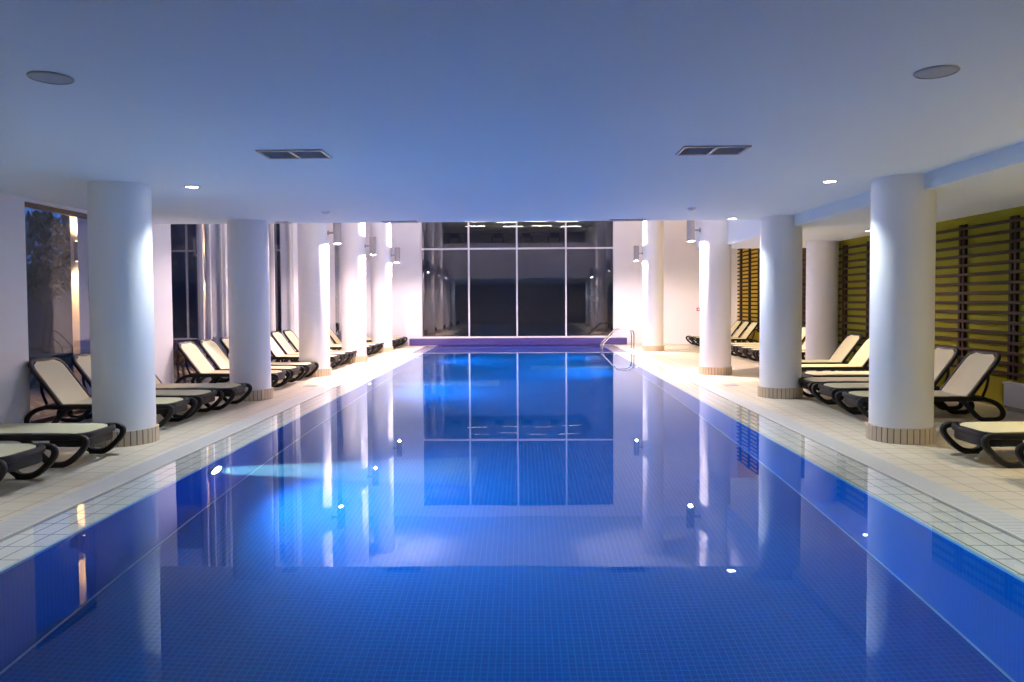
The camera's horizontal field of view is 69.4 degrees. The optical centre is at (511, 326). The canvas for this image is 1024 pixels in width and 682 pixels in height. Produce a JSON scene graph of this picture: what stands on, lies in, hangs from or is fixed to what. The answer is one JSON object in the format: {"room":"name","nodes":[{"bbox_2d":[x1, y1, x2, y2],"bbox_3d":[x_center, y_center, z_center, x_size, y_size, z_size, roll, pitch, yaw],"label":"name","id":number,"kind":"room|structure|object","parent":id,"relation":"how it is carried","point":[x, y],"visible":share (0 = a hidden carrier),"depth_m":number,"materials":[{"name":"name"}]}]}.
{"room":"spa","nodes":[
{"label":"spa","id":0,"kind":"room"},
{"bbox_2d":[0,192,335,422],"bbox_3d":[-6.159,-1.961,11.983,0.350,6.300,29.900,0,2,1],"label":"wall","id":1,"kind":"structure","parent":0,"point":[14,349],"depth_m":10.83,"materials":[{"name":"paint"}]},
{"bbox_2d":[24,201,86,422],"bbox_3d":[-6.103,-0.165,10.015,0.080,2.840,1.650,0,2,1],"label":"window","id":2,"kind":"structure","parent":1,"relation":"in","point":[27,204],"depth_m":9.78,"materials":[{"name":"brown metal"}]},
{"bbox_2d":[187,224,223,382],"bbox_3d":[-6.042,-1.832,14.112,0.100,5.900,2.350,0,2,1],"label":"window","id":3,"kind":"structure","parent":1,"relation":"in","point":[207,235],"depth_m":14.65,"materials":[{"name":"white metal"}]},
{"bbox_2d":[269,223,291,361],"bbox_3d":[-5.976,-1.982,18.609,0.100,5.900,2.450,0,2,1],"label":"window","id":4,"kind":"structure","parent":1,"relation":"in","point":[271,225],"depth_m":18.47,"materials":[{"name":"white metal"}]},
{"bbox_2d":[338,244,341,341],"bbox_3d":[-5.878,-2.204,25.279,0.100,5.900,2.100,0,2,1],"label":"window","id":5,"kind":"structure","parent":1,"relation":"in","point":[338,244],"depth_m":25.33,"materials":[{"name":"white metal"}]},
{"bbox_2d":[0,0,1023,223],"bbox_3d":[-1.066,-1.627,4.614,10.750,0.300,15.300,0,2,1],"label":"ceiling","id":6,"kind":"structure","parent":0,"point":[422,110],"depth_m":4.93,"materials":[{"name":"paint"}]},
{"bbox_2d":[26,71,74,84],"bbox_3d":[-2.694,-1.451,4.324,0.240,0.014,0.240,0,2,1],"label":"ceiling speaker","id":7,"kind":"object","parent":6,"relation":"attached to","point":[48,77],"visible":1,"depth_m":4.30},
{"bbox_2d":[30,74,70,83],"bbox_3d":[-2.694,-1.450,4.324,0.206,0.012,0.206,0,2,1],"label":"grille","id":8,"kind":"object","parent":7,"relation":"attached to","point":[44,78],"depth_m":4.31,"materials":[{"name":"white metal"}]},
{"bbox_2d":[183,186,200,188],"bbox_3d":[-3.635,-1.582,8.406,0.180,0.010,0.180,0,2,1],"label":"recessed light","id":9,"kind":"object","parent":6,"relation":"in","point":[190,187],"visible":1,"depth_m":8.43,"materials":[{"name":"grey metal"}]},
{"bbox_2d":[276,221,291,223],"bbox_3d":[-3.740,-1.702,12.126,0.220,0.016,0.200,0,2,1],"label":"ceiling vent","id":10,"kind":"object","parent":6,"relation":"in","point":[281,222],"visible":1,"depth_m":12.07,"materials":[{"name":"grey metal"}]},
{"bbox_2d":[255,149,331,158],"bbox_3d":[-1.931,-1.529,6.582,0.580,0.016,0.360,0,2,1],"label":"ceiling vent","id":11,"kind":"object","parent":6,"relation":"in","point":[297,153],"visible":1,"depth_m":6.57,"materials":[{"name":"grey metal"}]},
{"bbox_2d":[381,221,417,222],"bbox_3d":[-1.840,-1.714,12.128,0.580,0.016,0.200,0,2,1],"label":"ceiling vent","id":12,"kind":"object","parent":6,"relation":"in","point":[381,221],"visible":1,"depth_m":12.14,"materials":[{"name":"grey metal"}]},
{"bbox_2d":[609,219,645,220],"bbox_3d":[1.879,-1.735,12.073,0.580,0.016,0.200,0,2,1],"label":"ceiling vent","id":13,"kind":"object","parent":6,"relation":"in","point":[610,219],"visible":1,"depth_m":12.01,"materials":[{"name":"grey metal"}]},
{"bbox_2d":[675,145,751,155],"bbox_3d":[1.768,-1.550,6.527,0.580,0.016,0.360,0,2,1],"label":"ceiling vent","id":14,"kind":"object","parent":6,"relation":"in","point":[732,149],"visible":1,"depth_m":6.49,"materials":[{"name":"grey metal"}]},
{"bbox_2d":[821,180,837,182],"bbox_3d":[3.564,-1.623,8.299,0.180,0.010,0.180,0,2,1],"label":"recessed light","id":15,"kind":"object","parent":6,"relation":"in","point":[826,181],"visible":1,"depth_m":8.29,"materials":[{"name":"grey metal"}]},
{"bbox_2d":[913,65,959,78],"bbox_3d":[2.476,-1.482,4.317,0.240,0.014,0.240,0,2,1],"label":"ceiling speaker","id":16,"kind":"object","parent":6,"relation":"attached to","point":[939,71],"visible":1,"depth_m":4.30},
{"bbox_2d":[916,68,956,77],"bbox_3d":[2.476,-1.481,4.317,0.206,0.012,0.206,0,2,1],"label":"grille","id":17,"kind":"object","parent":16,"relation":"attached to","point":[925,72],"depth_m":4.30,"materials":[{"name":"white metal"}]},
{"bbox_2d":[0,344,1023,521],"bbox_3d":[0.836,1.272,12.038,14.500,0.250,30.000,0,2,1],"label":"floor","id":18,"kind":"structure","parent":0,"point":[979,477],"depth_m":8.06,"materials":[{"name":"tile"}]},
{"bbox_2d":[0,443,58,481],"bbox_3d":[-4.975,0.940,6.277,1.860,0.878,0.710,0,2,2],"label":"sun lounger","id":19,"kind":"object","parent":18,"relation":"on","point":[14,457],"visible":1,"depth_m":6.37,"materials":[{"name":"plastic"}]},
{"bbox_2d":[0,423,126,467],"bbox_3d":[-4.949,0.903,7.377,1.860,0.878,0.710,0,2,1],"label":"sun lounger","id":20,"kind":"object","parent":18,"relation":"on","point":[84,436],"visible":0.98,"depth_m":7.22,"materials":[{"name":"plastic"}]},
{"bbox_2d":[24,357,196,427],"bbox_3d":[-5.089,0.835,9.439,1.860,0.878,0.710,0,2,0],"label":"sun lounger","id":21,"kind":"object","parent":18,"relation":"on","point":[59,378],"visible":0.69,"depth_m":9.35,"materials":[{"name":"fabric"}]},
{"bbox_2d":[86,181,158,447],"bbox_3d":[-4.378,-0.139,8.315,0.696,2.880,0.696,0,2,1],"label":"column","id":22,"kind":"structure","parent":18,"relation":"on","point":[119,213],"depth_m":8.05,"materials":[{"name":"paint"}]},
{"bbox_2d":[67,353,223,418],"bbox_3d":[-5.076,0.806,10.307,1.860,0.878,0.710,0,2,2],"label":"sun lounger","id":23,"kind":"object","parent":18,"relation":"on","point":[202,397],"visible":0.39,"depth_m":10.12,"materials":[{"name":"fabric"}]},
{"bbox_2d":[155,374,251,409],"bbox_3d":[-4.954,0.779,11.126,1.860,0.878,0.710,0,2,1],"label":"sun lounger","id":24,"kind":"object","parent":18,"relation":"on","point":[231,390],"visible":0.48,"depth_m":11.09,"materials":[{"name":"plastic"}]},
{"bbox_2d":[0,346,424,541],"bbox_3d":[-3.402,1.220,13.624,0.280,0.200,25.850,0,2,1],"label":"pool edge","id":25,"kind":"object","parent":18,"relation":"in","point":[10,527],"visible":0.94,"depth_m":6.99,"materials":[{"name":"white tile"}]},
{"bbox_2d":[175,341,290,386],"bbox_3d":[-5.022,0.705,13.355,1.860,0.878,0.710,0,2,1],"label":"sun lounger","id":26,"kind":"object","parent":18,"relation":"on","point":[197,359],"visible":0.62,"depth_m":13.26,"materials":[{"name":"fabric"}]},
{"bbox_2d":[227,219,272,400],"bbox_3d":[-4.274,-0.263,12.042,0.696,2.880,0.696,0,2,1],"label":"column","id":27,"kind":"structure","parent":18,"relation":"on","point":[247,239],"depth_m":11.77,"materials":[{"name":"paint"}]},
{"bbox_2d":[196,339,304,385],"bbox_3d":[-5.009,0.676,14.224,1.860,0.878,0.710,0,2,2],"label":"sun lounger","id":28,"kind":"object","parent":18,"relation":"on","point":[218,357],"visible":0.54,"depth_m":14.19,"materials":[{"name":"fabric"}]},
{"bbox_2d":[220,337,318,380],"bbox_3d":[-4.975,0.645,15.154,1.860,0.878,0.710,0,2,1],"label":"sun lounger","id":29,"kind":"object","parent":18,"relation":"on","point":[308,366],"visible":0.38,"depth_m":14.93,"materials":[{"name":"fabric"}]},
{"bbox_2d":[270,335,342,367],"bbox_3d":[-4.963,0.572,17.352,1.860,0.878,0.710,0,2,2],"label":"sun lounger","id":30,"kind":"object","parent":18,"relation":"on","point":[277,352],"visible":0.43,"depth_m":17.27,"materials":[{"name":"fabric"}]},
{"bbox_2d":[270,331,351,365],"bbox_3d":[-4.951,0.544,18.202,1.860,0.878,0.710,0,2,1],"label":"sun lounger","id":31,"kind":"object","parent":18,"relation":"on","point":[277,336],"visible":0.51,"depth_m":18.19,"materials":[{"name":"fabric"}]},
{"bbox_2d":[297,223,331,376],"bbox_3d":[-4.229,-2.096,15.713,0.696,6.300,0.696,0,2,1],"label":"column","id":32,"kind":"structure","parent":18,"relation":"on","point":[312,238],"depth_m":15.49,"materials":[{"name":"paint"}]},
{"bbox_2d":[327,223,341,243],"bbox_3d":[-3.766,-1.989,15.709,0.285,0.470,0.170,0,2,1],"label":"wall sconce","id":33,"kind":"object","parent":32,"relation":"attached to","point":[336,232],"visible":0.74,"depth_m":15.64,"materials":[{"name":"grey metal"}]},
{"bbox_2d":[281,329,356,363],"bbox_3d":[-4.918,0.515,19.050,1.860,0.878,0.710,0,2,2],"label":"sun lounger","id":34,"kind":"object","parent":18,"relation":"on","point":[290,335],"visible":0.31,"depth_m":18.89,"materials":[{"name":"fabric"}]},
{"bbox_2d":[330,345,374,355],"bbox_3d":[-4.908,0.447,21.099,1.860,0.878,0.710,0,2,2],"label":"sun lounger","id":35,"kind":"object","parent":18,"relation":"on","point":[369,347],"visible":0.22,"depth_m":21.07,"materials":[{"name":"plastic"}]},
{"bbox_2d":[340,223,367,362],"bbox_3d":[-4.175,-2.219,19.400,0.696,6.300,0.696,0,2,1],"label":"column","id":36,"kind":"structure","parent":18,"relation":"on","point":[352,248],"depth_m":19.17,"materials":[{"name":"paint"}]},
{"bbox_2d":[365,237,375,254],"bbox_3d":[-3.712,-2.112,19.397,0.285,0.470,0.170,0,2,1],"label":"wall sconce","id":37,"kind":"object","parent":36,"relation":"attached to","point":[372,240],"visible":1,"depth_m":19.33,"materials":[{"name":"grey metal"}]},
{"bbox_2d":[330,339,379,354],"bbox_3d":[-4.896,0.419,21.950,1.860,0.878,0.710,0,2,1],"label":"sun lounger","id":38,"kind":"object","parent":18,"relation":"on","point":[331,341],"visible":0.18,"depth_m":22.06,"materials":[{"name":"plastic"}]},
{"bbox_2d":[330,328,383,353],"bbox_3d":[-4.863,0.391,22.800,1.860,0.878,0.710,0,2,0],"label":"sun lounger","id":39,"kind":"object","parent":18,"relation":"on","point":[335,339],"visible":0.35,"depth_m":22.68,"materials":[{"name":"fabric"}]},
{"bbox_2d":[370,223,392,352],"bbox_3d":[-4.110,-2.345,23.198,0.696,6.300,0.696,0,2,1],"label":"column","id":40,"kind":"structure","parent":18,"relation":"on","point":[381,276],"depth_m":22.96,"materials":[{"name":"paint"}]},
{"bbox_2d":[391,247,399,262],"bbox_3d":[-3.657,-2.238,23.194,0.285,0.470,0.170,0,2,1],"label":"wall sconce","id":41,"kind":"object","parent":40,"relation":"attached to","point":[396,254],"visible":1,"depth_m":23.13,"materials":[{"name":"grey metal"}]},
{"bbox_2d":[366,339,399,347],"bbox_3d":[-4.734,0.324,24.795,1.860,0.878,0.710,0,2,2],"label":"sun lounger","id":42,"kind":"object","parent":18,"relation":"on","point":[394,341],"visible":0.23,"depth_m":24.66,"materials":[{"name":"fabric"}]},
{"bbox_2d":[366,338,403,346],"bbox_3d":[-4.722,0.297,25.595,1.860,0.878,0.710,0,2,2],"label":"sun lounger","id":43,"kind":"object","parent":18,"relation":"on","point":[400,339],"visible":0.22,"depth_m":25.67,"materials":[{"name":"plastic"}]},
{"bbox_2d":[366,334,406,345],"bbox_3d":[-4.711,0.271,26.396,1.860,0.878,0.710,0,2,1],"label":"sun lounger","id":44,"kind":"object","parent":18,"relation":"on","point":[367,336],"visible":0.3,"depth_m":26.41,"materials":[{"name":"plastic"}]},
{"bbox_2d":[0,403,1023,577],"bbox_3d":[0.083,1.236,13.574,6.690,0.228,25.850,0,2,1],"label":"pool coping","id":45,"kind":"object","parent":18,"relation":"in","point":[1005,550],"visible":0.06,"depth_m":5.96,"materials":[{"name":"tile"}]},
{"bbox_2d":[600,327,634,349],"bbox_3d":[3.442,0.925,24.196,1.095,1.804,0.630,0,2,1],"label":"pool ladder","id":46,"kind":"object","parent":18,"relation":"on","point":[617,328],"visible":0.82,"depth_m":23.90,"materials":[{"name":"silver metal"}]},
{"bbox_2d":[642,220,663,350],"bbox_3d":[4.399,-2.393,23.071,0.696,6.300,0.696,0,2,1],"label":"column","id":47,"kind":"structure","parent":18,"relation":"on","point":[653,230],"depth_m":22.84,"materials":[{"name":"paint"}]},
{"bbox_2d":[634,246,642,260],"bbox_3d":[3.937,-2.281,23.082,0.285,0.470,0.170,0,2,1],"label":"wall sconce","id":48,"kind":"object","parent":47,"relation":"attached to","point":[636,248],"visible":1,"depth_m":23.01,"materials":[{"name":"grey metal"}]},
{"bbox_2d":[698,220,731,374],"bbox_3d":[4.290,-2.144,15.586,0.696,6.300,0.696,0,2,1],"label":"column","id":49,"kind":"structure","parent":18,"relation":"on","point":[715,251],"depth_m":15.37,"materials":[{"name":"paint"}]},
{"bbox_2d":[687,220,700,241],"bbox_3d":[3.828,-2.032,15.597,0.285,0.470,0.170,0,2,1],"label":"wall sconce","id":50,"kind":"object","parent":49,"relation":"attached to","point":[691,229],"visible":0.84,"depth_m":15.53,"materials":[{"name":"grey metal"}]},
{"bbox_2d":[686,320,743,345],"bbox_3d":[7.089,0.214,25.920,1.860,0.878,0.710,0,2,1],"label":"sun lounger","id":51,"kind":"object","parent":18,"relation":"on","point":[737,323],"visible":0.39,"depth_m":25.82,"materials":[{"name":"fabric"}]},
{"bbox_2d":[691,321,751,345],"bbox_3d":[7.076,0.244,25.021,1.860,0.878,0.710,0,2,1],"label":"sun lounger","id":52,"kind":"object","parent":18,"relation":"on","point":[745,324],"visible":0.4,"depth_m":24.99,"materials":[{"name":"fabric"}]},
{"bbox_2d":[698,321,758,343],"bbox_3d":[7.063,0.274,24.121,1.860,0.878,0.710,0,2,1],"label":"sun lounger","id":53,"kind":"object","parent":18,"relation":"on","point":[745,336],"visible":0.38,"depth_m":23.95,"materials":[{"name":"fabric"}]},
{"bbox_2d":[731,344,759,357],"bbox_3d":[6.928,0.399,20.376,1.860,0.878,0.710,0,2,2],"label":"sun lounger","id":54,"kind":"object","parent":18,"relation":"on","point":[733,347],"visible":0.17,"depth_m":20.36,"materials":[{"name":"fabric"}]},
{"bbox_2d":[731,343,759,355],"bbox_3d":[6.941,0.371,21.224,1.860,0.878,0.710,0,2,1],"label":"sun lounger","id":55,"kind":"object","parent":18,"relation":"on","point":[731,343],"visible":0.07,"depth_m":21.29,"materials":[{"name":"fabric"}]},
{"bbox_2d":[735,326,805,359],"bbox_3d":[6.916,0.427,19.525,1.860,0.878,0.710,0,2,0],"label":"sun lounger","id":56,"kind":"object","parent":18,"relation":"on","point":[741,348],"visible":0.37,"depth_m":19.53,"materials":[{"name":"fabric"}]},
{"bbox_2d":[745,341,804,360],"bbox_3d":[6.903,0.456,18.677,1.860,0.878,0.710,0,2,1],"label":"sun lounger","id":57,"kind":"object","parent":18,"relation":"on","point":[752,351],"visible":0.16,"depth_m":18.84,"materials":[{"name":"plastic"}]},
{"bbox_2d":[757,215,802,398],"bbox_3d":[4.325,-0.312,11.914,0.696,2.880,0.696,0,2,1],"label":"column","id":58,"kind":"structure","parent":18,"relation":"on","point":[780,349],"depth_m":11.64,"materials":[{"name":"paint"}]},
{"bbox_2d":[755,350,804,358],"bbox_3d":[6.891,0.484,17.828,1.860,0.878,0.710,0,2,2],"label":"sun lounger","id":59,"kind":"object","parent":18,"relation":"on","point":[803,351],"visible":0.06,"depth_m":18.16,"materials":[{"name":"fabric"}]},
{"bbox_2d":[614,345,1023,542],"bbox_3d":[3.567,1.181,13.521,0.280,0.200,25.850,0,2,1],"label":"pool edge","id":60,"kind":"object","parent":18,"relation":"in","point":[1008,524],"visible":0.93,"depth_m":6.84,"materials":[{"name":"white tile"}]},
{"bbox_2d":[805,241,838,359],"bbox_3d":[6.788,-0.439,16.197,0.670,2.820,0.670,0,2,1],"label":"column","id":61,"kind":"structure","parent":18,"relation":"on","point":[822,257],"depth_m":15.91,"materials":[{"name":"paint"}]},
{"bbox_2d":[802,333,864,370],"bbox_3d":[6.048,0.585,14.942,1.860,0.878,0.710,0,2,2],"label":"sun lounger","id":62,"kind":"object","parent":18,"relation":"on","point":[850,342],"visible":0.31,"depth_m":14.85,"materials":[{"name":"fabric"}]},
{"bbox_2d":[799,377,868,401],"bbox_3d":[5.407,0.704,11.453,1.860,0.878,0.710,0,2,2],"label":"sun lounger","id":63,"kind":"object","parent":18,"relation":"on","point":[805,382],"visible":0.27,"depth_m":11.47,"materials":[{"name":"fabric"}]},
{"bbox_2d":[802,337,868,371],"bbox_3d":[5.963,0.620,13.893,1.860,0.878,0.710,0,2,1],"label":"sun lounger","id":64,"kind":"object","parent":18,"relation":"on","point":[856,363],"visible":0.33,"depth_m":13.77,"materials":[{"name":"fabric"}]},
{"bbox_2d":[802,371,868,390],"bbox_3d":[5.812,0.669,12.444,1.860,0.878,0.710,0,2,0],"label":"sun lounger","id":65,"kind":"object","parent":18,"relation":"on","point":[807,373],"visible":0.16,"depth_m":12.43,"materials":[{"name":"fabric"}]},
{"bbox_2d":[811,346,962,409],"bbox_3d":[5.376,0.731,10.651,1.860,0.878,0.710,0,2,0],"label":"sun lounger","id":66,"kind":"object","parent":18,"relation":"on","point":[943,355],"visible":0.37,"depth_m":10.48,"materials":[{"name":"fabric"}]},
{"bbox_2d":[866,174,936,444],"bbox_3d":[4.311,-0.188,8.186,0.696,2.880,0.696,0,2,1],"label":"column","id":67,"kind":"structure","parent":18,"relation":"on","point":[903,213],"depth_m":7.92,"materials":[{"name":"paint"}]},
{"bbox_2d":[835,350,1005,421],"bbox_3d":[5.301,0.764,9.675,1.860,0.878,0.710,0,2,1],"label":"sun lounger","id":68,"kind":"object","parent":18,"relation":"on","point":[957,388],"visible":0.71,"depth_m":9.55,"materials":[{"name":"fabric"}]},
{"bbox_2d":[940,421,1023,467],"bbox_3d":[5.234,0.850,7.105,1.860,0.878,0.710,0,2,0],"label":"sun lounger","id":69,"kind":"object","parent":18,"relation":"on","point":[986,435],"visible":0.98,"depth_m":7.01,"materials":[{"name":"plastic"}]},
{"bbox_2d":[1002,382,1023,413],"bbox_3d":[6.930,1.010,9.138,0.120,0.390,2.540,0,2,1],"label":"radiator cover","id":70,"kind":"object","parent":18,"relation":"on","point":[1013,391],"visible":1,"depth_m":10.15,"materials":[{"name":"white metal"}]},
{"bbox_2d":[1015,442,1023,465],"bbox_3d":[5.248,0.886,6.006,1.860,0.878,0.710,0,2,1],"label":"sun lounger","id":71,"kind":"object","parent":18,"relation":"on","point":[1019,449],"visible":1,"depth_m":6.33,"materials":[{"name":"plastic"}]},
{"bbox_3d":[0.069,1.845,13.744,5.850,1.500,25.550,0,2,1],"label":"basin","id":72,"kind":"object","parent":18,"relation":"in","visible":0},
{"bbox_2d":[0,405,1022,577],"bbox_3d":[0.065,1.133,13.721,5.910,0.044,25.550,0,2,1],"label":"trim","id":73,"kind":"structure","parent":72,"relation":"attached to","point":[321,405],"depth_m":5.61,"materials":[{"name":"tile"}]},
{"bbox_2d":[0,345,1023,681],"bbox_3d":[0.082,1.106,13.570,6.690,0.001,25.850,0,2,1],"label":"pool water","id":74,"kind":"object","parent":72,"relation":"in","point":[503,513],"visible":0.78,"depth_m":4.43,"materials":[{"name":"blue liquid"}]},
{"bbox_2d":[365,220,738,344],"bbox_3d":[1.136,-2.502,26.968,14.700,6.300,0.300,0,2,1],"label":"wall","id":75,"kind":"structure","parent":0,"point":[681,257],"depth_m":26.82,"materials":[{"name":"paint"}]},
{"bbox_2d":[409,337,626,345],"bbox_3d":[0.219,0.536,26.698,7.800,0.245,0.428,0,2,1],"label":"trim","id":76,"kind":"structure","parent":75,"relation":"attached to","point":[558,340],"depth_m":26.49,"materials":[{"name":"tile"}]},
{"bbox_2d":[697,220,730,233],"bbox_3d":[6.116,-3.475,7.400,3.550,3.120,21.200,0,2,1],"label":"wall","id":77,"kind":"structure","parent":0,"point":[698,221],"depth_m":17.86,"materials":[{"name":"paint"}]},
{"bbox_2d":[738,248,804,355],"bbox_3d":[7.933,-2.365,21.570,0.950,6.300,10.300,0,2,1],"label":"wall","id":78,"kind":"structure","parent":0,"point":[757,334],"depth_m":25.23,"materials":[{"name":"gold paint"}]},
{"bbox_2d":[737,248,805,331],"bbox_3d":[8.072,-1.561,21.444,0.073,3.700,10.400,0,2,1],"label":"trellis","id":79,"kind":"object","parent":78,"relation":"attached to","point":[749,250],"visible":0.23,"depth_m":24.98,"materials":[{"name":"brown wood"}]},
{"bbox_2d":[696,142,1023,248],"bbox_3d":[6.177,-1.681,7.459,3.650,0.470,21.200,0,2,1],"label":"ceiling","id":80,"kind":"structure","parent":0,"point":[993,181],"depth_m":9.37,"materials":[{"name":"paint"}]},
{"bbox_2d":[839,206,1023,407],"bbox_3d":[7.102,-0.140,6.846,0.300,2.840,19.900,0,2,1],"label":"wall","id":81,"kind":"structure","parent":0,"point":[995,391],"depth_m":11.19,"materials":[{"name":"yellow paint"}]},
{"bbox_2d":[838,215,1023,379],"bbox_3d":[6.966,-0.401,10.492,0.073,2.280,10.800,0,2,1],"label":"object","id":82,"kind":"object","parent":81,"relation":"attached to","point":[1013,292],"visible":0.64,"depth_m":11.20,"materials":[{"name":"brown wood"}]},
{"label":"outside","id":83,"kind":"structure","parent":0,"visible":0},
{"bbox_2d":[29,348,73,388],"bbox_3d":[-9.695,1.120,20.192,100.000,0.240,80.000,0,2,1],"label":"ground","id":84,"kind":"structure","parent":83,"point":[65,354],"depth_m":23.44,"materials":[{"name":"grey"}]},
{"bbox_2d":[25,210,70,351],"bbox_3d":[-15.925,-1.563,25.194,2.416,4.885,2.632,0,2,1],"label":"tree","id":85,"kind":"object","parent":84,"relation":"on","point":[41,286],"visible":0.84,"depth_m":24.94,"materials":[{"name":"green plant"}]},
{"bbox_2d":[30,362,198,419],"bbox_3d":[-7.662,1.231,12.261,2.700,0.040,30.200,0,2,1],"label":"terrace","id":86,"kind":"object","parent":84,"relation":"on","point":[36,400],"visible":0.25,"depth_m":12.55,"materials":[{"name":"grey tile"}]},
{"bbox_2d":[70,216,80,381],"bbox_3d":[-7.041,-0.911,12.481,0.500,4.220,0.500,0,2,1],"label":"pillar","id":87,"kind":"structure","parent":86,"relation":"on","point":[73,220],"depth_m":12.25,"materials":[{"name":"paint"}]},
{"bbox_2d":[73,241,77,261],"bbox_3d":[-7.048,-1.230,12.140,0.200,0.334,0.160,0,2,1],"label":"sconce","id":88,"kind":"object","parent":87,"relation":"attached to","point":[74,242],"visible":0.23,"depth_m":12.06,"materials":[{"name":"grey metal"}]},
{"bbox_2d":[173,340,188,382],"bbox_3d":[-6.789,0.710,14.715,0.699,0.833,0.659,1,2,31],"label":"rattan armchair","id":89,"kind":"object","parent":86,"relation":"on","point":[178,358],"visible":0.25,"depth_m":14.52,"materials":[{"name":"brown wicker"}]},
{"bbox_2d":[203,224,205,338],"bbox_3d":[-7.141,-1.093,17.980,0.500,4.220,0.500,0,2,1],"label":"pillar","id":90,"kind":"structure","parent":86,"relation":"on","point":[203,224],"depth_m":17.73,"materials":[{"name":"paint"}]},
{"bbox_2d":[26,215,613,347],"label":"window","id":91,"kind":"structure","parent":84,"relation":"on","point":[541,272],"depth_m":32.93,"materials":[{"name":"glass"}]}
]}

